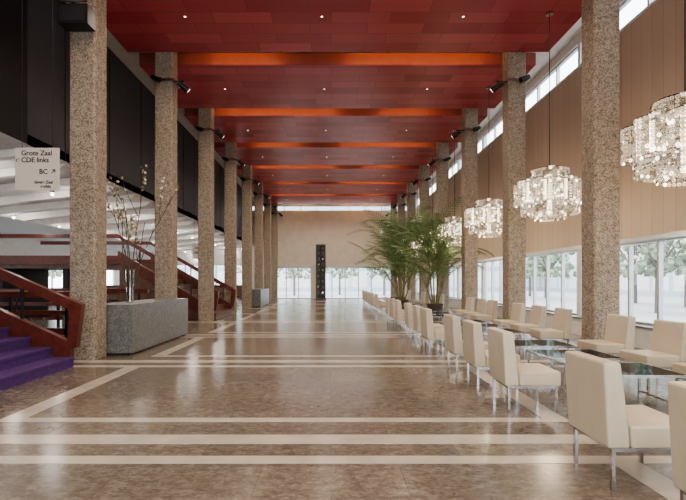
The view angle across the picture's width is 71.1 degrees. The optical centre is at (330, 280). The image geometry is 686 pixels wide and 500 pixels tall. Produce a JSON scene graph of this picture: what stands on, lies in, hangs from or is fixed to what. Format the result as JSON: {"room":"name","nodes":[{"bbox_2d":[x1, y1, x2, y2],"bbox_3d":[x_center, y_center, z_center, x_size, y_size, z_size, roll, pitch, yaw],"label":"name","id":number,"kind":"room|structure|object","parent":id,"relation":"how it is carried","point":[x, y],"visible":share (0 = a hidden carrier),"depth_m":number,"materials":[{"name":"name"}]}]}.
{"room":"concert hall foyer","nodes":[
{"label":"concert hall foyer","id":0,"kind":"room"},
{"bbox_2d":[0,238,121,299],"bbox_3d":[-16.100,-0.450,16.400,0.200,3.600,41.200,0,0,0],"label":"wall","id":1,"kind":"structure","parent":0,"point":[8,246],"depth_m":25.90,"materials":[{"name":"white paint"}]},
{"bbox_2d":[0,0,241,240],"bbox_3d":[-6.145,-4.575,16.500,0.150,3.650,41.000,0,0,0],"label":"wall","id":2,"kind":"structure","parent":0,"point":[34,48],"depth_m":10.95,"materials":[{"name":"black"}]},
{"bbox_2d":[0,132,241,253],"bbox_3d":[-11.150,-2.510,16.500,10.100,0.880,41.000,0,0,0],"label":"ceiling soffit","id":3,"kind":"structure","parent":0,"point":[35,212],"depth_m":16.40,"materials":[{"name":"white paint"}]},
{"bbox_2d":[15,148,59,190],"bbox_3d":[-4.280,-3.860,6.998,0.640,5.080,0.023,0,0,0],"label":"hanging sign","id":4,"kind":"object","parent":3,"relation":"hanging from","point":[36,169],"visible":1,"depth_m":6.99,"materials":[{"name":"light grey painted metal"},{"name":"ink"}]},
{"bbox_2d":[192,244,197,258],"bbox_3d":[-4.540,-3.575,16.439,0.420,5.650,0.023,0,0,0],"label":"hanging sign","id":5,"kind":"object","parent":3,"relation":"hanging from","point":[194,246],"visible":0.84,"depth_m":16.43,"materials":[{"name":"white metal"}]},
{"bbox_2d":[123,198,406,298],"bbox_3d":[-4.900,-2.525,37.085,22.600,7.750,0.230,0,0,0],"label":"wall","id":6,"kind":"structure","parent":0,"point":[299,232],"depth_m":37.00,"materials":[{"name":"beige paint"}]},
{"bbox_2d":[278,267,310,297],"bbox_3d":[-2.975,0.150,37.060,2.850,2.400,0.140,0,0,0],"label":"door","id":7,"kind":"structure","parent":6,"relation":"in","point":[278,267],"depth_m":37.04,"materials":[{"name":"metal"}]},
{"bbox_2d":[252,206,406,210],"bbox_3d":[0.150,-5.600,37.085,12.500,0.400,0.090,0,0,0],"label":"window","id":8,"kind":"structure","parent":6,"relation":"in","point":[252,206],"depth_m":37.04,"materials":[{"name":"glass"}]},
{"bbox_2d":[326,267,388,297],"bbox_3d":[2.125,0.150,37.060,6.150,2.400,0.140,0,0,0],"label":"door","id":9,"kind":"structure","parent":6,"relation":"in","point":[326,267],"depth_m":37.04,"materials":[{"name":"metal"}]},
{"bbox_2d":[66,2,581,197],"bbox_3d":[0.250,-6.500,16.500,12.700,0.200,41.400,0,0,0],"label":"ceiling beam","id":10,"kind":"structure","parent":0,"point":[130,59],"depth_m":13.99,"materials":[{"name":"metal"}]},
{"bbox_2d":[0,298,682,499],"bbox_3d":[-4.800,1.450,16.500,22.800,0.200,41.400,0,0,0],"label":"floor","id":11,"kind":"structure","parent":0,"point":[141,392],"depth_m":4.89,"materials":[{"name":"brown stone"}]},
{"bbox_2d":[0,292,69,337],"bbox_3d":[-9.300,0.790,10.300,7.400,1.120,0.120,0,0,0],"label":"wooden balustrade","id":12,"kind":"object","parent":11,"relation":"on","point":[61,331],"visible":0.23,"depth_m":10.27,"materials":[{"name":"brown wood"}]},
{"bbox_2d":[0,267,84,390],"bbox_3d":[-7.965,0.015,6.200,8.070,2.670,2.950,0,0,0],"label":"staircase","id":13,"kind":"structure","parent":11,"relation":"on","point":[29,351],"depth_m":7.55,"materials":[{"name":"purple carpet"}]},
{"bbox_2d":[0,289,148,326],"bbox_3d":[-9.200,0.790,14.200,7.600,1.120,0.120,0,0,0],"label":"wooden balustrade","id":14,"kind":"object","parent":11,"relation":"on","point":[58,318],"visible":0.3,"depth_m":14.17,"materials":[{"name":"brown wood"}]},
{"bbox_2d":[70,0,106,359],"bbox_3d":[-4.255,-2.525,8.425,0.450,7.750,0.450,0,0,0],"label":"concrete column","id":15,"kind":"structure","parent":11,"relation":"on","point":[88,50],"depth_m":8.20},
{"bbox_2d":[57,0,95,31],"bbox_3d":[-4.255,-4.435,8.040,0.490,0.370,0.320,0,0,0],"label":"wall speaker","id":16,"kind":"object","parent":15,"relation":"attached to","point":[73,16],"visible":1,"depth_m":7.90,"materials":[{"name":"black metal"}]},
{"bbox_2d":[0,234,235,318],"bbox_3d":[-7.965,-0.145,18.350,8.070,2.990,3.170,0,0,0],"label":"staircase","id":17,"kind":"structure","parent":11,"relation":"on","point":[36,269],"depth_m":16.89,"materials":[{"name":"brown wood"}]},
{"bbox_2d":[107,298,187,354],"bbox_3d":[-3.975,0.890,10.395,0.750,0.920,3.390,0,0,0],"label":"planter","id":18,"kind":"object","parent":11,"relation":"on","point":[137,326],"depth_m":9.28,"materials":[{"name":"grey stone"}]},
{"bbox_2d":[107,164,183,302],"bbox_3d":[-3.942,-0.876,9.676,1.454,2.612,1.237,0,0,19],"label":"branches","id":19,"kind":"object","parent":18,"relation":"on","point":[119,213],"visible":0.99,"depth_m":9.60,"materials":[{"name":"brown plant"}]},
{"bbox_2d":[107,285,223,301],"bbox_3d":[-9.700,0.790,26.000,8.600,1.120,0.120,0,0,0],"label":"wooden balustrade","id":20,"kind":"object","parent":11,"relation":"on","point":[107,285],"visible":0.02,"depth_m":25.94,"materials":[{"name":"brown wood"}]},
{"bbox_2d":[155,52,176,297],"bbox_3d":[-4.255,-2.525,12.395,0.450,7.750,0.450,0,0,0],"label":"concrete column","id":21,"kind":"structure","parent":11,"relation":"on","point":[165,62],"depth_m":12.17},
{"bbox_2d":[150,75,189,92],"bbox_3d":[-4.074,-5.006,12.296,0.900,0.348,0.709,0,0,0],"label":"spotlight fixture","id":22,"kind":"object","parent":21,"relation":"attached to","point":[154,78],"visible":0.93,"depth_m":12.19,"materials":[{"name":"black metal"}]},
{"bbox_2d":[198,108,213,320],"bbox_3d":[-4.255,-2.525,16.365,0.450,7.750,0.450,0,0,0],"label":"concrete column","id":23,"kind":"structure","parent":11,"relation":"on","point":[205,115],"depth_m":16.14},
{"bbox_2d":[195,126,223,138],"bbox_3d":[-4.074,-5.006,16.265,0.900,0.348,0.709,0,0,0],"label":"spotlight fixture","id":24,"kind":"object","parent":23,"relation":"attached to","point":[201,129],"visible":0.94,"depth_m":16.16,"materials":[{"name":"black metal"}]},
{"bbox_2d":[224,142,236,312],"bbox_3d":[-4.255,-2.525,20.335,0.450,7.750,0.450,0,0,0],"label":"concrete column","id":25,"kind":"structure","parent":11,"relation":"on","point":[230,148],"depth_m":20.11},
{"bbox_2d":[222,157,244,165],"bbox_3d":[-4.074,-5.006,20.235,0.900,0.348,0.709,0,0,0],"label":"spotlight fixture","id":26,"kind":"object","parent":25,"relation":"attached to","point":[239,161],"visible":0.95,"depth_m":20.11,"materials":[{"name":"black metal"}]},
{"bbox_2d":[242,165,251,307],"bbox_3d":[-4.255,-2.525,24.305,0.450,7.750,0.450,0,0,0],"label":"concrete column","id":27,"kind":"structure","parent":11,"relation":"on","point":[246,169],"depth_m":24.08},
{"bbox_2d":[254,182,262,288],"bbox_3d":[-4.255,-2.525,28.275,0.450,7.750,0.450,0,0,0],"label":"concrete column","id":28,"kind":"structure","parent":11,"relation":"on","point":[258,199],"depth_m":28.05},
{"bbox_2d":[252,288,268,306],"bbox_3d":[-3.975,0.890,26.265,0.750,0.920,3.370,0,0,0],"label":"planter","id":29,"kind":"object","parent":11,"relation":"on","point":[260,296],"depth_m":24.58,"materials":[{"name":"grey stone"}]},
{"bbox_2d":[264,194,270,300],"bbox_3d":[-4.255,-2.525,32.245,0.450,7.750,0.450,0,0,0],"label":"concrete column","id":30,"kind":"structure","parent":11,"relation":"on","point":[267,209],"depth_m":32.02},
{"bbox_2d":[271,204,277,298],"bbox_3d":[-4.255,-2.525,36.215,0.450,7.750,0.450,0,0,0],"label":"concrete column","id":31,"kind":"structure","parent":11,"relation":"on","point":[274,217],"depth_m":35.99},
{"bbox_2d":[315,244,325,299],"bbox_3d":[-0.750,-0.660,35.200,0.800,4.020,0.520,0,0,0],"label":"tower","id":32,"kind":"object","parent":11,"relation":"on","point":[320,248],"visible":1,"depth_m":35.12,"materials":[{"name":"grey metal"}]},
{"bbox_2d":[0,299,679,499],"bbox_3d":[-0.450,1.353,17.520,13.100,0.013,35.880,0,0,0],"label":"inlay","id":33,"kind":"object","parent":11,"relation":"on","point":[654,480],"visible":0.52,"depth_m":4.13,"materials":[{"name":"white stone"}]},
{"bbox_2d":[374,294,385,314],"bbox_3d":[2.038,0.935,19.189,0.589,0.830,0.540,0,0,2],"label":"lounge chair","id":34,"kind":"object","parent":11,"relation":"on","point":[377,305],"visible":0.77,"depth_m":18.92,"materials":[{"name":"beige leather"}]},
{"bbox_2d":[390,204,396,298],"bbox_3d":[4.725,-2.525,36.215,0.450,7.750,0.450,0,0,0],"label":"concrete column","id":35,"kind":"structure","parent":11,"relation":"on","point":[392,290],"depth_m":35.99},
{"bbox_2d":[348,206,440,309],"bbox_3d":[3.012,-1.091,21.910,4.687,4.882,4.804,0,0,0],"label":"potted palm","id":36,"kind":"object","parent":11,"relation":"on","point":[396,256],"visible":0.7,"depth_m":21.43,"materials":[{"name":"plant"}]},
{"bbox_2d":[385,297,404,323],"bbox_3d":[2.044,0.935,15.221,0.589,0.830,0.540,0,0,1],"label":"lounge chair","id":37,"kind":"object","parent":11,"relation":"on","point":[387,299],"visible":0.42,"depth_m":14.97,"materials":[{"name":"beige leather"}]},
{"bbox_2d":[390,298,404,327],"bbox_3d":[2.059,0.935,14.149,0.589,0.830,0.540,0,0,-1],"label":"lounge chair","id":38,"kind":"object","parent":11,"relation":"on","point":[392,301],"visible":0.39,"depth_m":13.89,"materials":[{"name":"beige leather"}]},
{"bbox_2d":[347,219,450,299],"bbox_3d":[3.989,-0.972,25.733,4.370,4.644,5.568,0,0,-44],"label":"potted palm","id":39,"kind":"object","parent":11,"relation":"on","point":[396,298],"visible":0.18,"depth_m":25.69,"materials":[{"name":"plant"}]},
{"bbox_2d":[395,300,404,330],"bbox_3d":[2.061,0.935,13.102,0.589,0.830,0.540,0,0,1],"label":"lounge chair","id":40,"kind":"object","parent":11,"relation":"on","point":[400,317],"visible":0.73,"depth_m":12.84,"materials":[{"name":"beige leather"}]},
{"bbox_2d":[398,194,404,296],"bbox_3d":[4.725,-2.525,32.245,0.450,7.750,0.450,0,0,0],"label":"concrete column","id":41,"kind":"structure","parent":11,"relation":"on","point":[401,209],"depth_m":32.02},
{"bbox_2d":[404,303,413,339],"bbox_3d":[2.042,0.935,11.239,0.589,0.830,0.540,0,0,1],"label":"lounge chair","id":42,"kind":"object","parent":11,"relation":"on","point":[408,310],"visible":0.55,"depth_m":10.98,"materials":[{"name":"beige leather"}]},
{"bbox_2d":[407,182,415,303],"bbox_3d":[4.725,-2.525,28.275,0.450,7.750,0.450,0,0,0],"label":"concrete column","id":43,"kind":"structure","parent":11,"relation":"on","point":[411,199],"depth_m":28.05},
{"bbox_2d":[411,292,425,303],"bbox_3d":[4.214,0.935,23.140,0.589,0.830,0.540,0,0,-1],"label":"lounge chair","id":44,"kind":"object","parent":11,"relation":"on","point":[422,298],"visible":0.94,"depth_m":22.88,"materials":[{"name":"beige leather"}]},
{"bbox_2d":[419,165,429,307],"bbox_3d":[4.725,-2.525,24.305,0.450,7.750,0.450,0,0,0],"label":"concrete column","id":45,"kind":"structure","parent":11,"relation":"on","point":[424,170],"depth_m":24.08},
{"bbox_2d":[412,305,443,345],"bbox_3d":[2.059,0.935,10.168,0.589,0.830,0.540,0,0,1],"label":"lounge chair","id":46,"kind":"object","parent":11,"relation":"on","point":[416,308],"visible":0.6,"depth_m":9.92,"materials":[{"name":"beige leather"}]},
{"bbox_2d":[420,308,444,353],"bbox_3d":[2.038,0.935,9.126,0.589,0.830,0.540,0,0,-1],"label":"lounge chair","id":47,"kind":"object","parent":11,"relation":"on","point":[428,331],"visible":0.67,"depth_m":8.86,"materials":[{"name":"beige leather"}]},
{"bbox_2d":[434,328,444,338],"bbox_3d":[2.121,0.995,9.128,0.424,0.150,0.540,0,0,-1],"label":"seat cushion","id":48,"kind":"object","parent":47,"relation":"on","point":[438,332],"depth_m":8.86,"materials":[{"name":"beige leather"}]},
{"bbox_2d":[376,197,494,309],"bbox_3d":[3.949,-0.824,18.012,4.234,4.348,3.807,0,0,16],"label":"potted palm","id":49,"kind":"object","parent":11,"relation":"on","point":[428,241],"visible":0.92,"depth_m":17.75,"materials":[{"name":"plant"}]},
{"bbox_2d":[436,142,448,311],"bbox_3d":[4.725,-2.525,20.335,0.450,7.750,0.450,0,0,0],"label":"concrete column","id":50,"kind":"structure","parent":11,"relation":"on","point":[442,148],"depth_m":20.11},
{"bbox_2d":[428,157,450,165],"bbox_3d":[4.544,-5.006,20.235,0.900,0.348,0.709,0,0,0],"label":"spotlight fixture","id":51,"kind":"object","parent":50,"relation":"attached to","point":[433,161],"visible":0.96,"depth_m":20.13,"materials":[{"name":"black metal"}]},
{"bbox_2d":[452,297,474,319],"bbox_3d":[4.191,0.935,15.248,0.589,0.830,0.540,0,0,-1],"label":"lounge chair","id":52,"kind":"object","parent":11,"relation":"on","point":[469,306],"visible":0.51,"depth_m":15.00,"materials":[{"name":"beige leather"}]},
{"bbox_2d":[452,310,468,314],"bbox_3d":[4.108,0.995,15.246,0.424,0.150,0.540,0,0,-1],"label":"seat cushion","id":53,"kind":"object","parent":52,"relation":"on","point":[459,312],"depth_m":14.98,"materials":[{"name":"beige leather"}]},
{"bbox_2d":[444,314,489,372],"bbox_3d":[2.070,0.935,7.311,0.589,0.830,0.540,0,0,-1],"label":"lounge chair","id":54,"kind":"object","parent":11,"relation":"on","point":[452,327],"visible":0.67,"depth_m":7.06,"materials":[{"name":"beige leather"}]},
{"bbox_2d":[462,340,487,352],"bbox_3d":[2.153,0.995,7.312,0.424,0.150,0.540,0,0,-1],"label":"seat cushion","id":55,"kind":"object","parent":54,"relation":"on","point":[485,343],"depth_m":7.04,"materials":[{"name":"beige leather"}]},
{"bbox_2d":[461,108,477,319],"bbox_3d":[4.725,-2.525,16.365,0.450,7.750,0.450,0,0,0],"label":"concrete column","id":56,"kind":"structure","parent":11,"relation":"on","point":[469,116],"depth_m":16.14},
{"bbox_2d":[452,126,480,138],"bbox_3d":[4.544,-5.006,16.265,0.900,0.348,0.709,0,0,0],"label":"spotlight fixture","id":57,"kind":"object","parent":56,"relation":"attached to","point":[474,129],"visible":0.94,"depth_m":16.16,"materials":[{"name":"black metal"}]},
{"bbox_2d":[462,298,485,319],"bbox_3d":[4.207,0.935,14.161,0.589,0.830,0.540,0,0,2],"label":"lounge chair","id":58,"kind":"object","parent":11,"relation":"on","point":[481,303],"visible":0.52,"depth_m":13.92,"materials":[{"name":"beige leather"}]},
{"bbox_2d":[462,312,479,317],"bbox_3d":[4.125,0.995,14.164,0.424,0.150,0.540,0,0,2],"label":"seat cushion","id":59,"kind":"object","parent":58,"relation":"on","point":[467,314],"depth_m":13.93,"materials":[{"name":"beige leather"}]},
{"bbox_2d":[460,324,506,327],"bbox_3d":[3.136,1.143,10.186,0.890,0.413,0.780,0,0,-1],"label":"glass coffee table","id":60,"kind":"object","parent":11,"relation":"on","point":[483,325],"visible":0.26,"depth_m":9.92,"materials":[{"name":"clear glass"}]},
{"bbox_2d":[470,300,497,321],"bbox_3d":[4.174,0.935,13.101,0.589,0.830,0.540,0,0,-1],"label":"lounge chair","id":61,"kind":"object","parent":11,"relation":"on","point":[492,305],"visible":0.7,"depth_m":12.85,"materials":[{"name":"beige leather"}]},
{"bbox_2d":[470,314,491,320],"bbox_3d":[4.091,0.995,13.100,0.424,0.150,0.540,0,0,-1],"label":"seat cushion","id":62,"kind":"object","parent":61,"relation":"on","point":[484,317],"depth_m":12.83,"materials":[{"name":"beige leather"}]},
{"bbox_2d":[462,320,519,389],"bbox_3d":[2.057,0.935,6.209,0.589,0.830,0.540,0,0,2],"label":"lounge chair","id":63,"kind":"object","parent":11,"relation":"on","point":[475,354],"visible":0.75,"depth_m":5.96,"materials":[{"name":"beige leather"}]},
{"bbox_2d":[485,350,519,366],"bbox_3d":[2.140,0.995,6.207,0.424,0.150,0.540,0,0,2],"label":"seat cushion","id":64,"kind":"object","parent":63,"relation":"on","point":[486,351],"depth_m":5.94,"materials":[{"name":"beige leather"}]},
{"bbox_2d":[482,328,525,354],"bbox_3d":[3.100,1.143,9.106,0.890,0.413,0.780,0,0,0],"label":"glass coffee table","id":65,"kind":"object","parent":11,"relation":"on","point":[484,330],"visible":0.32,"depth_m":8.91,"materials":[{"name":"silver metal"}]},
{"bbox_2d":[492,303,525,338],"bbox_3d":[4.173,0.935,11.272,0.589,0.830,0.540,0,0,0],"label":"lounge chair","id":66,"kind":"object","parent":11,"relation":"on","point":[518,309],"visible":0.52,"depth_m":11.06,"materials":[{"name":"beige leather"}]},
{"bbox_2d":[492,319,517,327],"bbox_3d":[4.090,0.995,11.272,0.424,0.150,0.540,0,0,0],"label":"seat cushion","id":67,"kind":"object","parent":66,"relation":"on","point":[503,322],"depth_m":11.05,"materials":[{"name":"beige leather"}]},
{"bbox_2d":[503,52,525,322],"bbox_3d":[4.725,-2.525,12.395,0.450,7.750,0.450,0,0,0],"label":"concrete column","id":68,"kind":"structure","parent":11,"relation":"on","point":[514,63],"depth_m":12.17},
{"bbox_2d":[490,74,529,92],"bbox_3d":[4.544,-5.006,12.296,0.900,0.348,0.709,0,0,0],"label":"spotlight fixture","id":69,"kind":"object","parent":68,"relation":"attached to","point":[499,84],"visible":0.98,"depth_m":12.19,"materials":[{"name":"black metal"}]},
{"bbox_2d":[487,327,560,413],"bbox_3d":[2.045,0.935,5.138,0.589,0.830,0.540,0,0,1],"label":"lounge chair","id":70,"kind":"object","parent":11,"relation":"on","point":[504,368],"visible":1,"depth_m":4.89,"materials":[{"name":"beige leather"}]},
{"bbox_2d":[517,363,560,385],"bbox_3d":[2.127,0.995,5.136,0.424,0.150,0.540,0,0,1],"label":"seat cushion","id":71,"kind":"object","parent":70,"relation":"on","point":[528,374],"depth_m":4.87,"materials":[{"name":"beige leather"}]},
{"bbox_2d":[510,305,546,339],"bbox_3d":[4.189,0.935,10.223,0.589,0.830,0.540,0,0,1],"label":"lounge chair","id":72,"kind":"object","parent":11,"relation":"on","point":[538,314],"visible":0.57,"depth_m":9.99,"materials":[{"name":"beige leather"}]},
{"bbox_2d":[510,323,538,332],"bbox_3d":[4.107,0.995,10.225,0.424,0.150,0.540,0,0,1],"label":"seat cushion","id":73,"kind":"object","parent":72,"relation":"on","point":[524,327],"depth_m":9.97,"materials":[{"name":"beige leather"}]},
{"bbox_2d":[514,339,578,365],"bbox_3d":[3.120,1.143,7.298,0.890,0.413,0.780,0,0,0],"label":"glass coffee table","id":74,"kind":"object","parent":11,"relation":"on","point":[519,343],"visible":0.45,"depth_m":7.11,"materials":[{"name":"clear glass"}]},
{"bbox_2d":[530,308,572,348],"bbox_3d":[4.171,0.935,9.119,0.589,0.830,0.540,0,0,3],"label":"lounge chair","id":75,"kind":"object","parent":11,"relation":"on","point":[561,329],"visible":0.95,"depth_m":8.87,"materials":[{"name":"beige leather"}]},
{"bbox_2d":[530,328,562,338],"bbox_3d":[4.089,0.995,9.123,0.424,0.150,0.540,0,0,3],"label":"seat cushion","id":76,"kind":"object","parent":75,"relation":"on","point":[538,333],"depth_m":8.87,"materials":[{"name":"beige leather"}]},
{"bbox_2d":[526,349,624,391],"bbox_3d":[3.119,1.143,6.212,0.890,0.413,0.780,0,0,1],"label":"glass coffee table","id":77,"kind":"object","parent":11,"relation":"on","point":[552,355],"visible":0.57,"depth_m":6.22,"materials":[{"name":"clear glass"}]},
{"bbox_2d":[582,0,619,356],"bbox_3d":[4.725,-2.525,8.425,0.450,7.750,0.450,0,0,0],"label":"concrete column","id":78,"kind":"structure","parent":11,"relation":"on","point":[600,18],"depth_m":8.20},
{"bbox_2d":[577,314,635,355],"bbox_3d":[4.173,0.935,7.299,0.589,0.830,0.540,0,0,-1],"label":"lounge chair","id":79,"kind":"object","parent":11,"relation":"on","point":[620,329],"visible":0.66,"depth_m":7.12,"materials":[{"name":"beige leather"}]},
{"bbox_2d":[577,340,624,353],"bbox_3d":[4.090,0.995,7.297,0.424,0.150,0.540,0,0,-1],"label":"seat cushion","id":80,"kind":"object","parent":79,"relation":"on","point":[605,346],"depth_m":7.07,"materials":[{"name":"beige leather"}]},
{"bbox_2d":[565,351,670,491],"bbox_3d":[2.036,0.935,3.320,0.589,0.830,0.540,0,0,1],"label":"lounge chair","id":81,"kind":"object","parent":11,"relation":"on","point":[597,408],"visible":0.98,"depth_m":3.12,"materials":[{"name":"beige leather"}]},
{"bbox_2d":[626,405,670,448],"bbox_3d":[2.118,0.995,3.320,0.424,0.150,0.540,0,0,1],"label":"seat cushion","id":82,"kind":"object","parent":81,"relation":"on","point":[647,427],"depth_m":3.06,"materials":[{"name":"beige leather"}]},
{"bbox_2d":[562,362,685,401],"bbox_3d":[3.117,1.143,5.154,0.890,0.413,0.780,0,0,0],"label":"glass coffee table","id":83,"kind":"object","parent":11,"relation":"on","point":[639,370],"visible":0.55,"depth_m":5.04,"materials":[{"name":"clear glass"}]},
{"bbox_2d":[619,320,685,389],"bbox_3d":[4.175,0.935,6.196,0.589,0.830,0.540,0,0,-3],"label":"lounge chair","id":84,"kind":"object","parent":11,"relation":"on","point":[668,342],"visible":0.73,"depth_m":6.09,"materials":[{"name":"beige leather"}]},
{"bbox_2d":[619,350,679,366],"bbox_3d":[4.093,0.995,6.191,0.424,0.150,0.540,0,0,-3],"label":"seat cushion","id":85,"kind":"object","parent":84,"relation":"on","point":[658,358],"depth_m":6.01,"materials":[{"name":"beige leather"}]},
{"bbox_2d":[668,381,685,499],"bbox_3d":[2.046,0.935,2.241,0.589,0.830,0.540,0,0,0],"label":"lounge chair","id":86,"kind":"object","parent":11,"relation":"on","point":[676,389],"visible":1,"depth_m":2.44,"materials":[{"name":"beige leather"}]},
{"bbox_2d":[672,362,685,380],"bbox_3d":[4.155,0.935,5.174,0.589,0.830,0.540,0,0,0],"label":"lounge chair","id":87,"kind":"object","parent":11,"relation":"on","point":[680,367],"visible":0.38,"depth_m":5.35,"materials":[{"name":"beige leather"}]},
{"bbox_2d":[672,362,685,373],"bbox_3d":[4.072,0.995,5.174,0.424,0.150,0.540,0,0,0],"label":"seat cushion","id":88,"kind":"object","parent":87,"relation":"on","point":[680,367],"depth_m":5.33,"materials":[{"name":"beige leather"}]},
{"bbox_2d":[107,0,581,203],"bbox_3d":[0.175,-6.100,16.500,10.650,0.600,38.980,0,0,0],"label":"ceiling","id":89,"kind":"structure","parent":0,"point":[367,105],"depth_m":13.35,"materials":[{"name":"red wood"}]},
{"bbox_2d":[417,156,435,249],"bbox_3d":[4.720,-3.562,22.280,1.426,4.477,1.426,0,0,0],"label":"crystal chandelier","id":90,"kind":"object","parent":89,"relation":"hanging from","point":[431,156],"visible":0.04,"depth_m":22.28,"materials":[{"name":"glass"}]},
{"bbox_2d":[436,128,460,246],"bbox_3d":[4.720,-3.562,18.310,1.426,4.477,1.426,0,0,0],"label":"crystal chandelier","id":91,"kind":"object","parent":89,"relation":"hanging from","point":[456,225],"visible":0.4,"depth_m":18.11,"materials":[{"name":"clear glass"}]},
{"bbox_2d":[464,86,502,237],"bbox_3d":[4.720,-3.562,14.340,1.426,4.477,1.426,0,0,0],"label":"crystal chandelier","id":92,"kind":"object","parent":89,"relation":"hanging from","point":[490,211],"visible":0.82,"depth_m":14.14,"materials":[{"name":"clear glass"}]},
{"bbox_2d":[513,10,581,221],"bbox_3d":[4.720,-3.562,10.370,1.426,4.477,1.426,0,0,0],"label":"crystal chandelier","id":93,"kind":"object","parent":89,"relation":"hanging from","point":[549,183],"visible":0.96,"depth_m":10.21,"materials":[{"name":"clear glass"}]},
{"bbox_2d":[620,0,685,186],"bbox_3d":[4.720,-3.562,6.400,1.426,4.477,1.426,0,0,0],"label":"crystal chandelier","id":94,"kind":"object","parent":89,"relation":"hanging from","point":[670,161],"visible":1,"depth_m":6.38,"materials":[{"name":"clear glass"}]},
{"bbox_2d":[416,0,685,349],"bbox_3d":[6.370,-2.525,16.500,0.460,7.750,41.400,0,0,0],"label":"wall","id":95,"kind":"structure","parent":0,"point":[652,42],"depth_m":12.13,"materials":[{"name":"tan wood panelling"},{"name":"glass"},{"name":"aluminium"}]},
{"bbox_2d":[449,265,456,298],"bbox_3d":[6.495,0.035,26.285,0.090,1.730,3.730,0,0,0],"label":"window","id":96,"kind":"structure","parent":95,"relation":"in","point":[453,265],"depth_m":25.32,"materials":[{"name":"metal"}]},
{"bbox_2d":[484,259,502,304],"bbox_3d":[6.495,0.035,18.345,0.090,1.730,3.730,0,0,0],"label":"window","id":97,"kind":"structure","parent":95,"relation":"in","point":[501,260],"depth_m":19.25,"materials":[{"name":"metal"}]},
{"bbox_2d":[484,117,502,146],"bbox_3d":[6.495,-5.850,18.345,0.090,0.600,3.850,0,0,0],"label":"window","id":98,"kind":"structure","parent":95,"relation":"in","point":[494,127],"depth_m":18.96,"materials":[{"name":"metal"}]},
{"bbox_2d":[526,250,576,314],"bbox_3d":[6.495,0.035,14.375,0.090,1.730,3.730,0,0,0],"label":"window","id":99,"kind":"structure","parent":95,"relation":"in","point":[564,252],"depth_m":14.34,"materials":[{"name":"metal"}]},
{"bbox_2d":[526,46,577,100],"bbox_3d":[6.495,-5.850,14.375,0.090,0.600,3.850,0,0,0],"label":"window","id":100,"kind":"structure","parent":95,"relation":"in","point":[556,69],"depth_m":13.76,"materials":[{"name":"metal"}]},
{"bbox_2d":[620,0,652,10],"bbox_3d":[6.495,-5.850,10.405,0.090,0.600,3.850,0,0,0],"label":"window","id":101,"kind":"structure","parent":95,"relation":"in","point":[625,2],"depth_m":10.51,"materials":[{"name":"metal"}]},
{"bbox_2d":[620,236,685,325],"bbox_3d":[6.495,0.035,10.405,0.090,1.730,3.730,0,0,0],"label":"window","id":102,"kind":"structure","parent":95,"relation":"in","point":[660,241],"depth_m":9.63,"materials":[{"name":"metal"}]},
{"label":"outside","id":103,"kind":"structure","parent":0,"visible":0},
{"bbox_2d":[278,290,685,322],"bbox_3d":[10.000,1.725,30.000,140.000,0.250,160.000,0,0,0],"label":"ground","id":104,"kind":"structure","parent":103,"point":[674,309],"depth_m":37.47,"materials":[{"name":"white"}]},
{"bbox_2d":[49,270,62,277],"bbox_3d":[-23.217,-1.565,39.002,4.302,6.330,4.421,0,0,-4],"label":"street tree","id":105,"kind":"object","parent":104,"relation":"on","point":[55,272],"visible":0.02,"depth_m":38.98,"materials":[{"name":"green plant"}]},
{"bbox_2d":[278,268,310,295],"bbox_3d":[-3.971,-1.565,52.566,4.421,6.330,4.302,0,0,24],"label":"street tree","id":106,"kind":"object","parent":104,"relation":"on","point":[293,273],"visible":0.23,"depth_m":51.80,"materials":[{"name":"green plant"}]},
{"bbox_2d":[177,207,502,290],"bbox_3d":[0.000,-5.025,80.000,60.000,13.250,10.000,0,0,0],"label":"building","id":107,"kind":"structure","parent":104,"relation":"on","point":[332,284],"depth_m":75.01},
{"bbox_2d":[326,268,357,294],"bbox_3d":[1.090,-1.598,55.394,4.503,6.397,4.259,0,0,-32],"label":"street tree","id":108,"kind":"object","parent":104,"relation":"on","point":[338,271],"visible":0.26,"depth_m":55.13,"materials":[{"name":"green plant"}]},
{"bbox_2d":[367,268,389,294],"bbox_3d":[6.064,-1.565,54.102,4.302,6.330,4.421,0,0,4],"label":"street tree","id":109,"kind":"object","parent":104,"relation":"on","point":[374,273],"visible":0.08,"depth_m":53.64,"materials":[{"name":"green plant"}]},
{"bbox_2d":[526,254,570,297],"bbox_3d":[20.062,-1.565,44.737,4.421,6.330,4.302,0,0,-13],"label":"street tree","id":110,"kind":"object","parent":104,"relation":"on","point":[528,275],"visible":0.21,"depth_m":44.12,"materials":[{"name":"green plant"}]},
{"bbox_2d":[526,252,576,277],"bbox_3d":[17.815,-1.598,39.627,4.503,6.397,4.259,0,0,-1],"label":"street tree","id":111,"kind":"object","parent":104,"relation":"on","point":[568,266],"visible":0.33,"depth_m":39.12,"materials":[{"name":"green plant"}]},
{"bbox_2d":[526,239,685,297],"bbox_3d":[39.000,-5.525,25.000,10.000,14.250,130.000,0,0,0],"label":"building","id":112,"kind":"structure","parent":104,"relation":"on","point":[673,285],"depth_m":53.24,"materials":[{"name":"white"}]},
{"bbox_2d":[620,241,672,302],"bbox_3d":[21.862,-1.565,34.419,4.302,6.330,4.421,0,0,-20],"label":"street tree","id":113,"kind":"object","parent":104,"relation":"on","point":[637,250],"visible":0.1,"depth_m":34.29,"materials":[{"name":"green plant"}]},
{"bbox_2d":[620,239,685,312],"bbox_3d":[16.323,-1.565,24.064,4.421,6.330,4.302,0,0,-6],"label":"street tree","id":114,"kind":"object","parent":104,"relation":"on","point":[650,257],"visible":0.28,"depth_m":23.95,"materials":[{"name":"green plant"}]},
{"bbox_2d":[646,239,685,306],"bbox_3d":[21.645,-1.598,29.109,4.259,6.397,4.503,0,0,-28],"label":"street tree","id":115,"kind":"object","parent":104,"relation":"on","point":[677,272],"visible":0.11,"depth_m":29.32,"materials":[{"name":"green plant"}]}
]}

